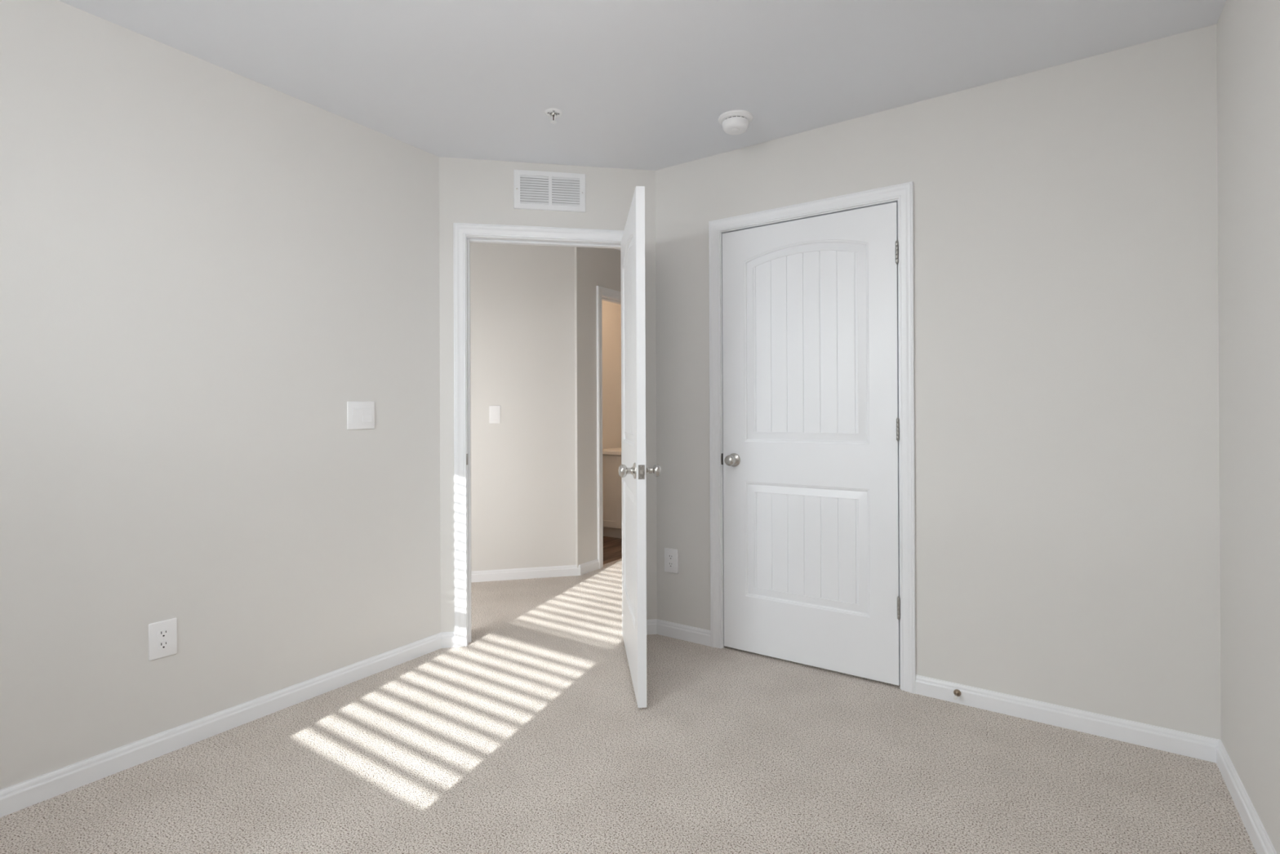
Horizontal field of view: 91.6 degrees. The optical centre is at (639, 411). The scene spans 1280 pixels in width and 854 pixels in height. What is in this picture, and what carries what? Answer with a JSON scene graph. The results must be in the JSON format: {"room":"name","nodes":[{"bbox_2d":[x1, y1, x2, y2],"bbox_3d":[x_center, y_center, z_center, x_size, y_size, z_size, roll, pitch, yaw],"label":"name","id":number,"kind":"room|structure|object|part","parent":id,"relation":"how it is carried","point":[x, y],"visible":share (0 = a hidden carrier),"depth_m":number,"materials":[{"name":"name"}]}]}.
{"room":"empty bedroom","nodes":[
{"label":"empty bedroom","id":0,"kind":"room"},
{"bbox_2d":[0,0,440,789],"bbox_3d":[-1.752,-0.033,2.077,0.115,2.470,2.642,0,0,34],"label":"wall","id":1,"kind":"structure","parent":0,"point":[203,264],"depth_m":2.21,"materials":[{"name":"white paint"}]},
{"bbox_2d":[148,617,177,660],"bbox_3d":[-1.635,0.779,2.136,0.008,0.124,0.081,0,0,34],"label":"power outlet","id":2,"kind":"object","parent":1,"relation":"attached to","point":[162,635],"visible":1,"depth_m":2.13,"materials":[{"name":"white plastic"}]},
{"bbox_2d":[157,640,169,649],"bbox_3d":[-1.633,0.799,2.135,0.004,0.027,0.034,0,0,34],"label":"socket","id":3,"kind":"object","parent":2,"relation":"attached to","point":[162,644],"depth_m":2.13,"materials":[{"name":"white plastic"}]},
{"bbox_2d":[157,628,169,638],"bbox_3d":[-1.633,0.760,2.135,0.004,0.027,0.034,0,0,34],"label":"socket","id":4,"kind":"object","parent":2,"relation":"attached to","point":[162,633],"depth_m":2.13,"materials":[{"name":"white plastic"}]},
{"bbox_2d":[346,401,374,429],"bbox_3d":[-1.228,0.016,2.745,0.010,0.122,0.128,0,0,34],"label":"light switch","id":5,"kind":"object","parent":1,"relation":"attached to","point":[360,415],"visible":1,"depth_m":2.74,"materials":[{"name":"white plastic"}]},
{"bbox_2d":[0,631,1277,853],"bbox_3d":[-0.228,1.137,1.549,2.995,0.094,3.236,0,0,34],"label":"baseboard","id":6,"kind":"structure","parent":1,"relation":"attached to","point":[15,797],"depth_m":2.20,"materials":[{"name":"white paint"}]},
{"bbox_2d":[470,242,575,571],"bbox_3d":[-1.522,-0.029,4.275,2.200,2.470,0.115,0,0,-14],"label":"wall","id":7,"kind":"structure","parent":0,"point":[522,296],"depth_m":4.38,"materials":[{"name":"white paint"}]},
{"bbox_2d":[488,405,500,423],"bbox_3d":[-1.010,0.020,4.334,0.077,0.125,0.010,0,0,-14],"label":"light switch","id":8,"kind":"object","parent":7,"relation":"attached to","point":[494,411],"visible":1,"depth_m":4.33,"materials":[{"name":"white plastic"}]},
{"bbox_2d":[471,559,599,582],"bbox_3d":[-1.420,1.148,4.235,2.369,0.094,0.147,0,0,-17],"label":"baseboard","id":9,"kind":"structure","parent":7,"relation":"attached to","point":[586,567],"depth_m":4.39,"materials":[{"name":"white paint"}]},
{"bbox_2d":[439,156,657,631],"bbox_3d":[-0.465,-0.036,3.250,1.187,2.470,0.115,0,0,-10],"label":"wall","id":10,"kind":"structure","parent":0,"point":[472,191],"depth_m":3.16,"materials":[{"name":"white paint"}]},
{"bbox_2d":[453,222,623,647],"bbox_3d":[-0.472,0.123,3.249,0.944,2.132,0.150,0,0,-10],"label":"door frame","id":11,"kind":"structure","parent":10,"relation":"attached to","point":[464,233],"depth_m":3.11,"materials":[{"name":"white paint"}]},
{"bbox_2d":[513,169,585,212],"bbox_3d":[-0.461,-1.131,3.191,0.364,0.197,0.012,0,0,-10],"label":"air vent","id":12,"kind":"object","parent":10,"relation":"in","point":[532,189],"visible":1,"depth_m":3.19,"materials":[{"name":"white metal"}]},
{"bbox_2d":[618,186,661,707],"bbox_3d":[-0.037,0.138,2.833,0.171,2.034,0.831,0,0,-6],"label":"door","id":13,"kind":"structure","parent":10,"relation":"in","point":[633,470],"depth_m":2.52,"materials":[{"name":"white paint"}]},
{"bbox_3d":[-0.061,0.236,2.484,0.050,0.052,0.052,0,0,-6],"label":"knob","id":14,"kind":"part","parent":13,"relation":"part of","materials":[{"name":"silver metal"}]},
{"bbox_3d":[0.006,0.235,2.430,0.025,0.056,0.002,0,0,-6],"label":"latch plate","id":15,"kind":"part","parent":13,"relation":"part of","materials":[{"name":"silver metal"}]},
{"bbox_3d":[0.060,0.235,2.496,0.050,0.052,0.052,0,0,-6],"label":"knob","id":16,"kind":"part","parent":13,"relation":"part of","materials":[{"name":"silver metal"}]},
{"bbox_2d":[574,246,621,568],"bbox_3d":[0.018,-0.033,5.260,0.115,2.470,1.850,0,0,34],"label":"wall","id":17,"kind":"structure","parent":0,"point":[594,267],"depth_m":4.56,"materials":[{"name":"white paint"}]},
{"bbox_2d":[596,285,621,568],"bbox_3d":[-0.123,0.126,5.049,0.150,2.132,0.882,0,0,34],"label":"door frame","id":18,"kind":"structure","parent":17,"relation":"attached to","point":[605,294],"depth_m":4.66,"materials":[{"name":"white paint"}]},
{"bbox_2d":[601,300,621,448],"bbox_3d":[-0.660,-0.030,5.686,0.080,2.470,1.700,0,0,34],"label":"wall","id":19,"kind":"structure","parent":0,"point":[611,312],"depth_m":6.18,"materials":[{"name":"beige paint"}]},
{"bbox_2d":[0,536,1257,853],"bbox_3d":[-0.488,1.194,3.190,5.620,0.050,6.250,0,0,34],"label":"floor","id":20,"kind":"structure","parent":0,"point":[531,735],"depth_m":2.01,"materials":[{"name":"beige carpet"}]},
{"bbox_2d":[602,454,622,538],"bbox_3d":[-0.018,0.789,5.938,0.693,0.781,0.556,0,0,34],"label":"vanity cabinet","id":21,"kind":"object","parent":20,"relation":"on","point":[611,480],"visible":0.21,"depth_m":5.78,"materials":[{"name":"white wood"}]},
{"bbox_2d":[602,447,621,455],"bbox_3d":[-0.023,0.379,5.931,0.698,0.036,0.581,0,0,34],"label":"countertop","id":22,"kind":"structure","parent":21,"relation":"on","point":[611,451],"depth_m":5.77,"materials":[{"name":"white stone"}]},
{"bbox_2d":[57,0,1226,250],"bbox_3d":[-0.498,-1.321,3.196,5.620,0.100,6.250,0,0,34],"label":"ceiling","id":23,"kind":"structure","parent":0,"point":[647,85],"depth_m":2.23,"materials":[{"name":"white paint"}]},
{"bbox_2d":[544,108,562,124],"bbox_3d":[-0.368,-1.252,2.651,0.077,0.041,0.077,0,0,34],"label":"sprinkler head","id":24,"kind":"object","parent":23,"relation":"attached to","point":[553,111],"visible":1,"depth_m":2.65},
{"bbox_2d":[718,110,752,135],"bbox_3d":[0.415,-1.246,2.706,0.150,0.059,0.150,0,0,34],"label":"smoke detector","id":25,"kind":"object","parent":23,"relation":"attached to","point":[733,122],"visible":1,"depth_m":2.67,"materials":[{"name":"white plastic"}]},
{"bbox_2d":[655,24,1221,739],"bbox_3d":[1.060,-0.043,2.701,2.362,2.470,0.115,0,0,34],"label":"wall","id":26,"kind":"structure","parent":0,"point":[1065,215],"depth_m":2.32,"materials":[{"name":"white paint"}]},
{"bbox_2d":[664,547,678,573],"bbox_3d":[0.161,0.773,3.232,0.081,0.124,0.008,0,0,34],"label":"power outlet","id":27,"kind":"object","parent":26,"relation":"attached to","point":[671,555],"visible":1,"depth_m":3.23,"materials":[{"name":"white plastic"}]},
{"bbox_2d":[667,561,673,567],"bbox_3d":[0.160,0.792,3.230,0.034,0.027,0.004,0,0,34],"label":"socket","id":28,"kind":"object","parent":27,"relation":"attached to","point":[670,564],"depth_m":3.23,"materials":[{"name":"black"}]},
{"bbox_2d":[667,554,673,559],"bbox_3d":[0.160,0.753,3.230,0.034,0.027,0.004,0,0,34],"label":"socket","id":29,"kind":"object","parent":27,"relation":"attached to","point":[670,557],"depth_m":3.23,"materials":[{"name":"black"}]},
{"bbox_2d":[646,618,710,646],"bbox_3d":[0.190,1.139,3.203,0.388,0.094,0.060,0,0,26],"label":"baseboard","id":30,"kind":"structure","parent":26,"relation":"attached to","point":[654,626],"depth_m":3.20,"materials":[{"name":"white paint"}]},
{"bbox_2d":[722,202,900,685],"bbox_3d":[0.735,0.136,2.829,0.829,2.030,0.103,0,0,34],"label":"door","id":31,"kind":"structure","parent":26,"relation":"in","point":[811,336],"depth_m":2.81,"materials":[{"name":"white paint"}]},
{"bbox_3d":[0.435,0.234,2.999,0.052,0.052,0.050,0,0,34],"label":"knob","id":32,"kind":"part","parent":31,"relation":"part of","materials":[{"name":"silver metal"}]},
{"bbox_2d":[708,181,915,693],"bbox_3d":[0.773,0.117,2.884,0.944,2.132,0.133,0,0,34],"label":"door frame","id":33,"kind":"structure","parent":26,"relation":"attached to","point":[902,194],"depth_m":2.63,"materials":[{"name":"white paint"}]},
{"bbox_3d":[0.409,0.233,3.084,0.011,0.056,0.032,0,0,34],"label":"strike plate","id":34,"kind":"part","parent":33,"relation":"part of","materials":[{"name":"grey metal"}]},
{"bbox_2d":[953,688,960,699],"bbox_3d":[1.247,1.117,2.455,0.027,0.027,0.059,0,0,34],"label":"door stop","id":35,"kind":"object","parent":26,"relation":"attached to","point":[957,692],"visible":1,"depth_m":2.47,"materials":[{"name":"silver metal"}]},
{"bbox_2d":[1216,0,1279,853],"bbox_3d":[1.026,-0.048,0.636,0.115,2.470,3.351,0,0,34],"label":"wall","id":36,"kind":"structure","parent":0,"point":[1248,31],"depth_m":1.72,"materials":[{"name":"white paint"}]}
]}

